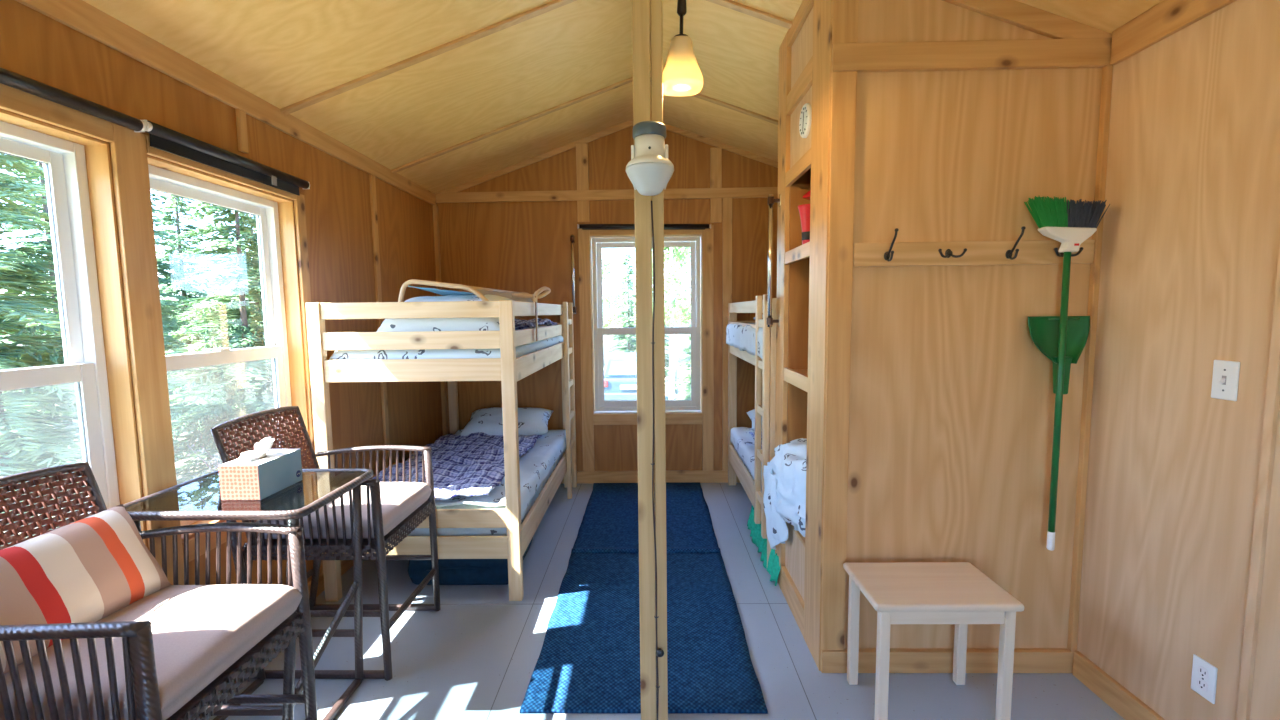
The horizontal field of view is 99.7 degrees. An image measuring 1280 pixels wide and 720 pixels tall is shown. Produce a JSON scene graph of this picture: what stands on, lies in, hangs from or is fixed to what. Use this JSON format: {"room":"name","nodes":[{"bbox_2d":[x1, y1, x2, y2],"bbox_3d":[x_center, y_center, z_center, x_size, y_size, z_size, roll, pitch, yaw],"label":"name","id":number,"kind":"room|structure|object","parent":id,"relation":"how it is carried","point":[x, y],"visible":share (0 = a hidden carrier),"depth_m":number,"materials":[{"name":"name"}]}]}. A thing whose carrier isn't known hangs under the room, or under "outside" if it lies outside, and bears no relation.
{"room":"bunk cabin interior","nodes":[
{"label":"bunk cabin interior","id":0,"kind":"room"},
{"bbox_2d":[0,0,442,584],"bbox_3d":[-1.797,0.127,1.651,0.140,2.600,6.080,-1,5,1],"label":"wall","id":1,"kind":"structure","parent":0,"point":[34,45],"depth_m":2.89,"materials":[{"name":"brown wood"}]},
{"bbox_2d":[0,83,113,141],"bbox_3d":[-1.732,-0.702,1.318,0.020,0.063,0.885,-1,5,1],"label":"trim","id":2,"kind":"structure","parent":1,"relation":"attached to","point":[14,100],"depth_m":1.58,"materials":[{"name":"brown wood"}]},
{"bbox_2d":[0,121,119,512],"bbox_3d":[-1.837,0.024,1.434,0.065,1.380,0.769,-1,5,1],"label":"window","id":3,"kind":"structure","parent":1,"relation":"in","point":[64,161],"depth_m":1.75,"materials":[{"name":"white plastic"}]},
{"bbox_2d":[0,67,144,131],"bbox_3d":[-1.699,-0.750,1.373,0.044,0.040,0.917,-1,5,1],"label":"roller blind","id":4,"kind":"object","parent":1,"relation":"attached to","point":[9,78],"visible":1,"depth_m":1.58,"materials":[{"name":"black plastic"}]},
{"bbox_2d":[0,109,147,547],"bbox_3d":[-1.764,0.025,1.433,0.087,1.400,0.785,-1,5,1],"label":"trim","id":5,"kind":"structure","parent":1,"relation":"attached to","point":[97,153],"depth_m":1.80,"materials":[{"name":"brown wood"}]},
{"bbox_2d":[110,123,183,584],"bbox_3d":[-1.712,0.211,1.903,0.018,1.985,0.116,-1,5,1],"label":"trim","id":6,"kind":"structure","parent":1,"relation":"attached to","point":[128,150],"depth_m":1.86,"materials":[{"name":"brown wood"}]},
{"bbox_2d":[182,520,250,561],"bbox_3d":[-1.696,0.685,2.404,0.020,0.082,0.795,-1,5,1],"label":"trim","id":7,"kind":"structure","parent":1,"relation":"attached to","point":[202,534],"depth_m":2.09,"materials":[{"name":"brown wood"}]},
{"bbox_2d":[145,135,296,199],"bbox_3d":[-1.714,-0.787,2.274,0.020,0.063,0.795,-1,5,1],"label":"trim","id":8,"kind":"structure","parent":1,"relation":"attached to","point":[152,151],"depth_m":2.16,"materials":[{"name":"brown wood"}]},
{"bbox_2d":[148,164,294,525],"bbox_3d":[-1.820,-0.057,2.341,0.065,1.380,0.779,-1,5,1],"label":"window","id":9,"kind":"structure","parent":1,"relation":"in","point":[161,180],"depth_m":2.60,"materials":[{"name":"white plastic"}]},
{"bbox_2d":[141,120,309,195],"bbox_3d":[-1.682,-0.818,2.278,0.044,0.079,0.882,-1,5,1],"label":"roller blind","id":10,"kind":"object","parent":1,"relation":"attached to","point":[163,138],"visible":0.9,"depth_m":2.16,"materials":[{"name":"black plastic"}]},
{"bbox_2d":[15,0,436,205],"bbox_3d":[-1.731,-1.053,1.545,0.020,0.097,5.800,-1,5,1],"label":"trim","id":11,"kind":"structure","parent":1,"relation":"attached to","point":[78,15],"depth_m":2.09,"materials":[{"name":"brown wood"}]},
{"bbox_2d":[147,155,309,541],"bbox_3d":[-1.747,-0.056,2.339,0.087,1.400,0.795,-1,5,1],"label":"trim","id":12,"kind":"structure","parent":1,"relation":"attached to","point":[285,206],"depth_m":2.70,"materials":[{"name":"brown wood"}]},
{"bbox_2d":[235,109,248,152],"bbox_3d":[-1.716,-0.986,2.329,0.018,0.175,0.040,-1,5,1],"label":"trim","id":13,"kind":"structure","parent":1,"relation":"attached to","point":[242,138],"depth_m":2.32,"materials":[{"name":"brown wood"}]},
{"bbox_2d":[294,194,322,572],"bbox_3d":[-1.696,0.145,2.789,0.018,1.960,0.063,-1,5,1],"label":"trim","id":14,"kind":"structure","parent":1,"relation":"attached to","point":[299,204],"depth_m":2.73,"materials":[{"name":"brown wood"}]},
{"bbox_2d":[308,560,352,596],"bbox_3d":[-1.703,1.274,1.751,0.020,0.095,5.800,-1,5,1],"label":"baseboard","id":15,"kind":"structure","parent":1,"relation":"attached to","point":[345,565],"depth_m":2.85,"materials":[{"name":"brown wood"}]},
{"bbox_2d":[369,174,389,467],"bbox_3d":[-1.684,-0.058,3.520,0.018,2.235,0.050,-1,5,1],"label":"trim","id":16,"kind":"structure","parent":1,"relation":"attached to","point":[372,181],"depth_m":3.47,"materials":[{"name":"brown wood"}]},
{"bbox_2d":[433,205,447,435],"bbox_3d":[-1.659,-0.146,4.514,0.030,2.235,0.045,-1,5,1],"label":"trim","id":17,"kind":"structure","parent":1,"relation":"attached to","point":[435,208],"depth_m":4.45,"materials":[{"name":"brown wood"}]},
{"bbox_2d":[437,126,777,470],"bbox_3d":[0.042,-0.413,4.551,3.435,3.119,0.140,-1,5,1],"label":"wall","id":18,"kind":"structure","parent":0,"point":[508,246],"depth_m":4.45,"materials":[{"name":"brown wood"}]},
{"bbox_2d":[441,119,632,192],"bbox_3d":[-0.837,-1.631,4.381,1.722,0.633,0.016,-1,5,1],"label":"trim","id":19,"kind":"structure","parent":18,"relation":"attached to","point":[627,124],"depth_m":4.37,"materials":[{"name":"brown wood"}]},
{"bbox_2d":[570,235,575,313],"bbox_3d":[-0.546,-0.697,4.422,0.032,0.640,0.053,-1,5,1],"label":"grab bar","id":20,"kind":"object","parent":18,"relation":"attached to","point":[572,237],"visible":0.9,"depth_m":4.40,"materials":[{"name":"silver metal"}]},
{"bbox_2d":[576,144,588,189],"bbox_3d":[-0.467,-1.563,4.379,0.098,0.368,0.018,-1,5,1],"label":"trim","id":21,"kind":"structure","parent":18,"relation":"attached to","point":[582,170],"depth_m":4.37,"materials":[{"name":"brown wood"}]},
{"bbox_2d":[577,200,589,221],"bbox_3d":[-0.462,-1.215,4.410,0.100,0.172,0.018,-1,5,1],"label":"trim","id":22,"kind":"structure","parent":18,"relation":"attached to","point":[583,208],"depth_m":4.40,"materials":[{"name":"brown wood"}]},
{"bbox_2d":[578,228,594,470],"bbox_3d":[-0.448,-0.071,4.511,0.096,2.045,0.018,-1,5,1],"label":"trim","id":23,"kind":"structure","parent":18,"relation":"attached to","point":[583,235],"depth_m":4.50,"materials":[{"name":"brown wood"}]},
{"bbox_2d":[436,187,777,202],"bbox_3d":[0.029,-1.345,4.387,3.435,0.080,0.022,-1,5,1],"label":"trim","id":24,"kind":"structure","parent":18,"relation":"attached to","point":[746,192],"depth_m":4.38,"materials":[{"name":"brown wood"}]},
{"bbox_2d":[577,224,710,229],"bbox_3d":[0.034,-1.081,4.378,1.082,0.057,0.038,-1,5,1],"label":"roller blind","id":25,"kind":"object","parent":18,"relation":"attached to","point":[580,226],"visible":0.88,"depth_m":4.37,"materials":[{"name":"black plastic"}]},
{"bbox_2d":[590,230,701,235],"bbox_3d":[0.047,-1.059,4.415,0.919,0.072,0.018,-1,5,1],"label":"trim","id":26,"kind":"structure","parent":18,"relation":"attached to","point":[592,232],"depth_m":4.41,"materials":[{"name":"brown wood"}]},
{"bbox_2d":[592,237,700,410],"bbox_3d":[0.058,-0.295,4.569,0.899,1.455,0.065,-1,5,1],"label":"window","id":27,"kind":"structure","parent":18,"relation":"in","point":[598,244],"depth_m":4.55,"materials":[{"name":"white plastic"}]},
{"bbox_2d":[593,413,702,424],"bbox_3d":[0.066,0.498,4.553,0.919,0.093,0.018,-1,5,1],"label":"trim","id":28,"kind":"structure","parent":18,"relation":"attached to","point":[670,418],"depth_m":4.54,"materials":[{"name":"brown wood"}]},
{"bbox_2d":[546,470,750,483],"bbox_3d":[0.057,0.995,4.596,3.435,0.105,0.020,-1,5,1],"label":"baseboard","id":29,"kind":"structure","parent":18,"relation":"attached to","point":[716,476],"depth_m":4.59,"materials":[{"name":"brown wood"}]},
{"bbox_2d":[702,225,713,470],"bbox_3d":[0.565,-0.081,4.492,0.093,2.045,0.018,-1,5,1],"label":"trim","id":30,"kind":"structure","parent":18,"relation":"attached to","point":[707,234],"depth_m":4.48,"materials":[{"name":"brown wood"}]},
{"bbox_2d":[710,147,721,187],"bbox_3d":[0.614,-1.550,4.360,0.090,0.318,0.018,-1,5,1],"label":"trim","id":31,"kind":"structure","parent":18,"relation":"attached to","point":[715,153],"depth_m":4.35,"materials":[{"name":"brown wood"}]},
{"bbox_2d":[710,198,721,222],"bbox_3d":[0.618,-1.216,4.390,0.090,0.192,0.018,-1,5,1],"label":"trim","id":32,"kind":"structure","parent":18,"relation":"attached to","point":[715,203],"depth_m":4.38,"materials":[{"name":"brown wood"}]},
{"bbox_2d":[663,123,777,167],"bbox_3d":[0.885,-1.648,4.348,1.727,0.634,0.016,-1,5,1],"label":"trim","id":33,"kind":"structure","parent":18,"relation":"attached to","point":[682,132],"depth_m":4.34,"materials":[{"name":"brown wood"}]},
{"bbox_2d":[722,198,731,470],"bbox_3d":[0.723,-0.188,4.476,0.075,2.257,0.024,-1,5,1],"label":"trim","id":34,"kind":"structure","parent":18,"relation":"attached to","point":[727,202],"depth_m":4.44,"materials":[{"name":"brown wood"}]},
{"bbox_2d":[83,0,1163,193],"bbox_3d":[-0.029,-1.410,1.482,4.075,0.830,6.600,-1,5,1],"label":"ceiling","id":35,"kind":"structure","parent":0,"point":[284,53],"depth_m":2.75,"materials":[{"name":"brown wood"}]},
{"bbox_2d":[280,0,576,114],"bbox_3d":[-0.874,-1.481,2.535,1.708,0.605,0.045,-1,5,1],"label":"trim","id":36,"kind":"structure","parent":35,"relation":"attached to","point":[555,4],"depth_m":2.53,"materials":[{"name":"brown wood"}]},
{"bbox_2d":[391,77,632,172],"bbox_3d":[-0.854,-1.578,3.631,1.708,0.605,0.045,-1,5,1],"label":"trim","id":37,"kind":"structure","parent":35,"relation":"attached to","point":[629,80],"depth_m":3.62,"materials":[{"name":"brown wood"}]},
{"bbox_2d":[663,0,702,95],"bbox_3d":[0.128,-1.276,1.692,0.136,0.816,0.136,-1,5,1],"label":"pendant lamp","id":38,"kind":"object","parent":35,"relation":"hanging from","point":[682,75],"visible":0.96,"depth_m":1.68,"materials":[{"name":"yellow glass"}]},
{"bbox_2d":[650,77,777,124],"bbox_3d":[0.874,-1.595,3.597,1.713,0.606,0.045,-1,5,1],"label":"trim","id":39,"kind":"structure","parent":35,"relation":"attached to","point":[700,96],"depth_m":3.58,"materials":[{"name":"brown wood"}]},
{"bbox_2d":[706,0,791,28],"bbox_3d":[0.853,-1.498,2.502,1.713,0.606,0.045,-1,5,1],"label":"trim","id":40,"kind":"structure","parent":35,"relation":"attached to","point":[756,13],"depth_m":2.49,"materials":[{"name":"brown wood"}]},
{"bbox_2d":[187,483,1124,719],"bbox_3d":[0.005,1.363,1.728,3.635,0.120,6.000,-1,5,1],"label":"floor","id":41,"kind":"structure","parent":0,"point":[451,662],"depth_m":2.24,"materials":[{"name":"grey paint"}]},
{"bbox_2d":[0,462,317,719],"bbox_3d":[-1.351,0.828,1.409,0.678,1.041,0.590,-1,5,1],"label":"wicker armchair","id":42,"kind":"object","parent":41,"relation":"on","point":[141,680],"visible":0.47,"depth_m":1.44,"materials":[{"name":"wicker"}]},
{"bbox_2d":[0,584,301,719],"bbox_3d":[-1.287,0.726,1.399,0.527,0.115,0.472,-1,5,1],"label":"seat cushion","id":43,"kind":"object","parent":42,"relation":"on","point":[201,631],"visible":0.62,"depth_m":1.33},
{"bbox_2d":[0,504,170,673],"bbox_3d":[-1.494,0.580,1.339,0.201,0.261,0.562,0,5,5],"label":"throw pillow","id":44,"kind":"object","parent":43,"relation":"on","point":[88,569],"visible":0.84,"depth_m":1.38,"materials":[{"name":"fabric"}]},
{"bbox_2d":[123,468,373,719],"bbox_3d":[-1.319,0.869,1.894,0.627,0.866,0.471,-1,5,1],"label":"bistro table","id":45,"kind":"object","parent":41,"relation":"on","point":[199,498],"visible":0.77,"depth_m":1.81,"materials":[{"name":"metal"}]},
{"bbox_2d":[218,436,302,499],"bbox_3d":[-1.287,0.356,1.841,0.132,0.177,0.213,-1,5,1],"label":"tissue box","id":46,"kind":"object","parent":45,"relation":"on","point":[264,471],"visible":1,"depth_m":1.77,"materials":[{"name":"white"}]},
{"bbox_2d":[210,406,440,680],"bbox_3d":[-1.333,0.742,2.375,0.678,1.041,0.590,-1,5,1],"label":"wicker armchair","id":47,"kind":"object","parent":41,"relation":"on","point":[322,549],"visible":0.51,"depth_m":2.22,"materials":[{"name":"wicker"}]},
{"bbox_2d":[255,482,431,538],"bbox_3d":[-1.269,0.639,2.365,0.527,0.117,0.472,-1,5,1],"label":"seat cushion","id":48,"kind":"object","parent":47,"relation":"on","point":[399,500],"visible":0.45,"depth_m":2.24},
{"bbox_2d":[306,279,576,600],"bbox_3d":[-1.043,0.332,3.574,1.108,1.633,1.822,-1,5,1],"label":"bunk bed","id":49,"kind":"object","parent":41,"relation":"on","point":[508,369],"depth_m":2.67,"materials":[{"name":"brown wood"}]},
{"bbox_2d":[329,335,563,359],"bbox_3d":[-1.080,-0.079,3.529,0.905,0.172,1.736,-1,5,1],"label":"mattress","id":50,"kind":"object","parent":49,"relation":"on","point":[525,349],"visible":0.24,"depth_m":2.68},
{"bbox_3d":[-1.050,-0.181,3.528,0.880,0.066,1.582,-1,5,1],"label":"sheet","id":51,"kind":"object","parent":50,"relation":"on","visible":0},
{"bbox_2d":[376,294,511,331],"bbox_3d":[-0.997,-0.223,2.851,0.660,0.252,0.331,0,5,3],"label":"pillow","id":52,"kind":"object","parent":51,"relation":"on","point":[490,323],"visible":0.34,"depth_m":2.70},
{"bbox_2d":[515,318,556,329],"bbox_3d":[-0.913,-0.250,3.710,0.550,0.090,0.906,-1,5,1],"label":"plaid blanket","id":53,"kind":"object","parent":51,"relation":"on","point":[519,324],"visible":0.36,"depth_m":3.64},
{"bbox_2d":[397,448,565,535],"bbox_3d":[-1.070,0.765,3.604,0.905,0.177,1.736,-1,5,1],"label":"mattress","id":54,"kind":"object","parent":49,"relation":"on","point":[418,531],"visible":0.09,"depth_m":2.75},
{"bbox_2d":[435,429,565,519],"bbox_3d":[-1.050,0.702,3.606,0.917,0.126,1.705,-1,5,1],"label":"sheet","id":55,"kind":"object","parent":54,"relation":"on","point":[537,463],"visible":0.29,"depth_m":3.30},
{"bbox_2d":[372,432,541,499],"bbox_3d":[-1.124,0.625,3.419,0.743,0.072,1.419,-1,5,1],"label":"plaid blanket","id":56,"kind":"object","parent":55,"relation":"on","point":[471,465],"visible":0.79,"depth_m":3.23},
{"bbox_2d":[459,407,552,435],"bbox_3d":[-1.033,0.491,4.240,0.660,0.203,0.388,-1,5,-2],"label":"pillow","id":57,"kind":"object","parent":55,"relation":"on","point":[531,421],"visible":0.73,"depth_m":4.11,"materials":[{"name":"fabric"}]},
{"bbox_2d":[407,520,532,584],"bbox_3d":[-0.949,1.074,3.111,0.560,0.233,0.528,-1,5,1],"label":"bag","id":58,"kind":"object","parent":41,"relation":"on","point":[451,571],"visible":0.3,"depth_m":2.86,"materials":[{"name":"blue fabric"}]},
{"bbox_2d":[520,553,767,713],"bbox_3d":[0.024,1.217,2.608,0.902,0.012,1.310,-1,5,1],"label":"runner rug","id":59,"kind":"object","parent":41,"relation":"on","point":[588,661],"visible":0.84,"depth_m":2.35,"materials":[{"name":"carpet"}]},
{"bbox_2d":[571,482,720,552],"bbox_3d":[0.048,1.094,3.901,0.907,0.028,1.342,-1,5,1],"label":"runner rug","id":60,"kind":"object","parent":41,"relation":"on","point":[609,524],"visible":0.77,"depth_m":3.71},
{"bbox_2d":[632,0,667,719],"bbox_3d":[0.033,-0.212,1.770,0.093,3.009,0.115,-1,5,1],"label":"support post","id":61,"kind":"object","parent":41,"relation":"on","point":[646,14],"depth_m":1.76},
{"bbox_2d":[626,121,673,195],"bbox_3d":[0.029,-0.609,1.640,0.148,0.204,0.148,-1,5,1],"label":"light","id":62,"kind":"object","parent":61,"relation":"attached to","point":[649,170],"visible":1,"depth_m":1.60,"materials":[{"name":"white plastic"}]},
{"bbox_2d":[626,162,673,195],"bbox_3d":[0.030,-0.545,1.646,0.148,0.076,0.148,-1,5,1],"label":"shade","id":63,"kind":"object","parent":62,"relation":"on","point":[649,178],"depth_m":1.60,"materials":[{"name":"white"}]},
{"bbox_2d":[651,201,659,719],"bbox_3d":[0.048,0.383,1.786,0.024,1.780,0.008,-1,5,1],"label":"cable","id":64,"kind":"object","parent":61,"relation":"attached to","point":[653,463],"visible":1,"depth_m":1.78,"materials":[{"name":"black plastic"}]},
{"bbox_2d":[487,484,816,719],"bbox_3d":[0.005,1.303,1.722,3.435,0.001,5.800,-1,5,1],"label":"trim","id":65,"kind":"structure","parent":41,"relation":"attached to","point":[720,484],"depth_m":2.65,"materials":[{"name":"grey"}]},
{"bbox_2d":[728,294,776,565],"bbox_3d":[1.199,0.343,3.690,1.034,1.535,1.567,-1,5,1],"label":"bunk bed","id":66,"kind":"object","parent":41,"relation":"on","point":[765,368],"visible":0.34,"depth_m":3.11,"materials":[{"name":"brown wood"}]},
{"bbox_2d":[747,505,780,585],"bbox_3d":[0.729,1.082,3.216,0.065,0.154,0.804,-1,5,1],"label":"fringe","id":67,"kind":"object","parent":66,"relation":"hanging from","point":[773,568],"visible":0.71,"depth_m":3.12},
{"bbox_3d":[1.201,0.729,3.725,0.898,0.172,1.465,-1,5,1],"label":"mattress","id":68,"kind":"object","parent":66,"relation":"on","visible":0},
{"bbox_2d":[730,427,761,484],"bbox_3d":[1.154,0.667,3.718,0.866,0.139,1.434,-1,5,1],"label":"sheet","id":69,"kind":"object","parent":68,"relation":"on","point":[743,442],"visible":0.12,"depth_m":3.95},
{"bbox_2d":[775,0,832,670],"bbox_3d":[0.983,-0.164,2.447,0.542,2.770,0.800,-1,5,1],"label":"cubby unit","id":70,"kind":"object","parent":41,"relation":"on","point":[805,51],"visible":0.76,"depth_m":2.36,"materials":[{"name":"brown wood"}]},
{"bbox_2d":[766,194,780,326],"bbox_3d":[0.683,-0.504,2.764,0.064,0.670,0.032,-1,5,1],"label":"grab bar","id":71,"kind":"object","parent":70,"relation":"attached to","point":[771,200],"visible":1,"depth_m":2.75,"materials":[{"name":"silver metal"}]},
{"bbox_2d":[763,438,806,549],"bbox_3d":[0.885,0.700,2.570,0.484,0.650,0.558,-1,5,1],"label":"sheet","id":72,"kind":"object","parent":70,"relation":"in","point":[784,498],"visible":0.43,"depth_m":2.56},
{"bbox_2d":[790,524,804,546],"bbox_3d":[0.996,0.826,2.545,0.500,0.020,0.720,-1,5,1],"label":"shelf","id":73,"kind":"object","parent":70,"relation":"attached to","point":[801,540],"depth_m":2.54,"materials":[{"name":"brown wood"}]},
{"bbox_2d":[798,204,809,244],"bbox_3d":[0.763,-0.599,2.443,0.100,0.193,0.099,-1,5,1],"label":"cup","id":74,"kind":"object","parent":70,"relation":"on","point":[804,210],"visible":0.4,"depth_m":2.42,"materials":[{"name":"red plastic"}]},
{"bbox_2d":[799,103,811,137],"bbox_3d":[0.716,-1.034,2.335,0.022,0.138,0.138,-1,5,1],"label":"wall clock","id":75,"kind":"object","parent":70,"relation":"attached to","point":[805,120],"visible":1,"depth_m":2.31,"materials":[{"name":"white plastic"}]},
{"bbox_2d":[843,562,1023,719],"bbox_3d":[1.028,1.030,1.952,0.487,0.478,0.313,-1,5,1],"label":"table","id":76,"kind":"object","parent":41,"relation":"on","point":[959,594],"visible":1,"depth_m":1.84,"materials":[{"name":"beige wood"}]},
{"bbox_2d":[844,0,1102,647],"bbox_3d":[1.221,-0.130,2.075,0.987,2.764,0.038,-1,5,1],"label":"wall","id":77,"kind":"structure","parent":0,"point":[952,397],"depth_m":2.06,"materials":[{"name":"brown wood"}]},
{"bbox_2d":[821,71,856,649],"bbox_3d":[0.759,0.054,2.072,0.092,2.223,0.018,-1,5,1],"label":"trim","id":78,"kind":"structure","parent":77,"relation":"attached to","point":[843,83],"depth_m":2.06,"materials":[{"name":"brown wood"}]},
{"bbox_2d":[832,0,858,44],"bbox_3d":[0.742,-1.310,1.951,0.092,0.327,0.018,-1,5,1],"label":"trim","id":79,"kind":"structure","parent":77,"relation":"attached to","point":[845,12],"depth_m":1.95,"materials":[{"name":"brown wood"}]},
{"bbox_2d":[821,648,1073,672],"bbox_3d":[1.228,1.204,2.162,1.003,0.090,0.026,-1,5,1],"label":"baseboard","id":80,"kind":"structure","parent":77,"relation":"attached to","point":[901,660],"depth_m":2.15,"materials":[{"name":"brown wood"}]},
{"bbox_2d":[832,37,1111,72],"bbox_3d":[1.200,-1.104,1.958,1.003,0.095,0.024,-1,5,1],"label":"trim","id":81,"kind":"structure","parent":77,"relation":"attached to","point":[1064,52],"depth_m":1.95,"materials":[{"name":"brown wood"}]},
{"bbox_2d":[853,226,1094,266],"bbox_3d":[1.244,-0.417,1.986,0.886,0.130,0.089,-1,5,1],"label":"coat rack","id":82,"kind":"object","parent":77,"relation":"attached to","point":[1026,252],"visible":0.94,"depth_m":2.01,"materials":[{"name":"brown wood"}]},
{"bbox_2d":[1024,196,1109,550],"bbox_3d":[1.534,0.066,1.989,0.272,1.310,0.055,-1,5,1],"label":"broom","id":83,"kind":"object","parent":82,"relation":"hanging from","point":[1068,223],"visible":1,"depth_m":1.94,"materials":[{"name":"green plastic"}]},
{"bbox_2d":[1028,316,1089,394],"bbox_3d":[1.568,-0.017,2.010,0.228,0.291,0.064,-1,5,1],"label":"dustpan","id":84,"kind":"object","parent":83,"relation":"attached to","point":[1044,330],"visible":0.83,"depth_m":2.03,"materials":[{"name":"green plastic"}]},
{"bbox_2d":[942,0,1111,38],"bbox_3d":[1.212,-1.296,1.943,0.996,0.403,0.020,-1,5,1],"label":"trim","id":85,"kind":"structure","parent":77,"relation":"attached to","point":[1013,12],"depth_m":1.94,"materials":[{"name":"brown wood"}]},
{"bbox_2d":[1067,65,1112,650],"bbox_3d":[1.705,0.046,2.051,0.022,2.225,0.024,-1,5,1],"label":"trim","id":86,"kind":"structure","parent":77,"relation":"attached to","point":[1107,71],"depth_m":2.04,"materials":[{"name":"brown wood"}]},
{"bbox_2d":[1077,0,1279,719],"bbox_3d":[1.777,0.089,1.582,0.140,2.600,6.080,-1,5,1],"label":"wall","id":87,"kind":"structure","parent":0,"point":[1191,235],"depth_m":1.69,"materials":[{"name":"brown wood"}]},
{"bbox_2d":[1072,651,1164,719],"bbox_3d":[1.688,1.344,0.465,0.020,0.100,3.350,-1,5,1],"label":"baseboard","id":88,"kind":"structure","parent":87,"relation":"attached to","point":[1122,701],"depth_m":1.96,"materials":[{"name":"brown wood"}]},
{"bbox_2d":[1110,0,1235,64],"bbox_3d":[1.660,-0.965,0.260,0.020,0.115,3.350,-1,5,1],"label":"trim","id":89,"kind":"structure","parent":87,"relation":"attached to","point":[1166,18],"depth_m":1.75,"materials":[{"name":"brown wood"}]},
{"bbox_2d":[1191,654,1217,703],"bbox_3d":[1.714,0.969,1.642,0.008,0.114,0.070,-1,5,1],"label":"power outlet","id":90,"kind":"object","parent":87,"relation":"attached to","point":[1204,674],"visible":1,"depth_m":1.64,"materials":[{"name":"white"}]},
{"bbox_2d":[1211,360,1239,400],"bbox_3d":[1.698,0.059,1.572,0.018,0.114,0.070,-1,5,1],"label":"light switch","id":91,"kind":"object","parent":87,"relation":"attached to","point":[1225,377],"visible":1,"depth_m":1.57,"materials":[{"name":"white"}]},
{"bbox_2d":[1236,245,1279,719],"bbox_3d":[1.699,0.097,1.450,0.012,2.210,0.023,-1,5,1],"label":"trim","id":92,"kind":"structure","parent":87,"relation":"attached to","point":[1273,379],"depth_m":1.48,"materials":[{"name":"brown wood"}]},
{"label":"outside","id":93,"kind":"structure","parent":0,"visible":0},
{"bbox_2d":[4,367,690,537],"bbox_3d":[-4.637,1.735,17.812,80.000,5.842,85.000,-1,5,1],"label":"ground","id":94,"kind":"structure","parent":93,"point":[681,368],"depth_m":10.40,"materials":[{"name":"green plant"}]},
{"bbox_2d":[0,159,72,424],"bbox_3d":[-11.083,-1.702,10.395,2.630,6.000,2.671,-5,7,-43],"label":"spruce tree","id":95,"kind":"object","parent":94,"relation":"on","point":[47,244],"visible":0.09,"depth_m":10.02,"materials":[{"name":"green plant"}]},
{"bbox_2d":[0,153,86,546],"bbox_3d":[-5.231,-0.995,4.374,2.351,5.280,2.314,-1,5,-9],"label":"spruce tree","id":96,"kind":"object","parent":94,"relation":"on","point":[22,453],"visible":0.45,"depth_m":4.31,"materials":[{"name":"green plant"}]},
{"bbox_2d":[52,190,227,461],"bbox_3d":[-7.957,-1.340,8.336,2.538,5.700,2.498,-6,7,-44],"label":"spruce tree","id":97,"kind":"object","parent":94,"relation":"on","point":[165,308],"visible":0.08,"depth_m":8.74,"materials":[{"name":"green plant"}]},
{"bbox_2d":[153,195,231,403],"bbox_3d":[-11.322,-1.723,13.261,2.630,6.000,2.671,0,5,10],"label":"spruce tree","id":98,"kind":"object","parent":94,"relation":"on","point":[169,220],"visible":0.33,"depth_m":13.02,"materials":[{"name":"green plant"}]},
{"bbox_2d":[167,202,277,484],"bbox_3d":[-5.245,-0.705,7.114,2.333,4.540,2.538,-4,6,-34],"label":"spruce tree","id":99,"kind":"object","parent":94,"relation":"on","point":[226,389],"visible":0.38,"depth_m":6.74,"materials":[{"name":"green plant"}]},
{"bbox_2d":[187,437,273,477],"bbox_3d":[-3.140,1.148,4.682,1.781,1.086,1.589,3,6,35],"label":"bush","id":100,"kind":"object","parent":94,"relation":"on","point":[214,458],"visible":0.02,"depth_m":4.60,"materials":[{"name":"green plant"}]},
{"bbox_2d":[189,211,272,431],"bbox_3d":[-8.088,-0.939,11.301,2.720,4.864,2.500,1,5,15],"label":"spruce tree","id":101,"kind":"object","parent":94,"relation":"on","point":[240,213],"visible":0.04,"depth_m":11.01,"materials":[{"name":"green plant"}]},
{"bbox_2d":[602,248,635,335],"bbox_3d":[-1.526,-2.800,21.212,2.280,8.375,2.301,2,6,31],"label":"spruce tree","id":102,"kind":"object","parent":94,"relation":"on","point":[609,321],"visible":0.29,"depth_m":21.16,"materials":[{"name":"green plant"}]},
{"bbox_2d":[604,352,636,400],"bbox_3d":[-0.271,0.561,17.662,1.760,1.620,4.230,-1,5,1],"label":"parked car","id":103,"kind":"object","parent":94,"relation":"on","point":[620,371],"visible":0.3,"depth_m":15.73,"materials":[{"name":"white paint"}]},
{"bbox_2d":[605,253,635,356],"bbox_3d":[-0.585,-2.322,30.122,3.206,7.201,3.156,0,5,8],"label":"spruce tree","id":104,"kind":"object","parent":94,"relation":"on","point":[631,346],"visible":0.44,"depth_m":29.65,"materials":[{"name":"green plant"}]},
{"bbox_2d":[620,247,690,399],"bbox_3d":[0.710,-2.478,14.458,2.166,7.956,2.186,1,5,19],"label":"birch tree","id":105,"kind":"object","parent":94,"relation":"on","point":[670,311],"visible":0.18,"depth_m":14.35,"materials":[{"name":"green plant"}]},
{"bbox_2d":[652,247,690,395],"bbox_3d":[1.315,-2.828,18.145,2.280,8.375,2.301,2,6,31],"label":"birch tree","id":106,"kind":"object","parent":94,"relation":"on","point":[684,318],"visible":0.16,"depth_m":18.29,"materials":[{"name":"green plant"}]},
{"bbox_2d":[671,323,690,399],"bbox_3d":[1.039,0.387,10.698,1.190,2.316,1.295,-1,5,-9],"label":"spruce tree","id":107,"kind":"object","parent":94,"relation":"on","point":[686,394],"visible":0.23,"depth_m":10.56,"materials":[{"name":"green plant"}]},
{"bbox_3d":[1.191,-0.115,3.650,0.898,0.167,1.465,-1,5,1],"label":"mattress","id":108,"kind":"object","parent":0,"visible":0},
{"bbox_2d":[726,323,762,358],"bbox_3d":[1.127,-0.158,3.650,0.899,0.190,1.425,-1,5,1],"label":"sheet","id":109,"kind":"object","parent":108,"relation":"on","point":[742,338],"visible":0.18,"depth_m":3.49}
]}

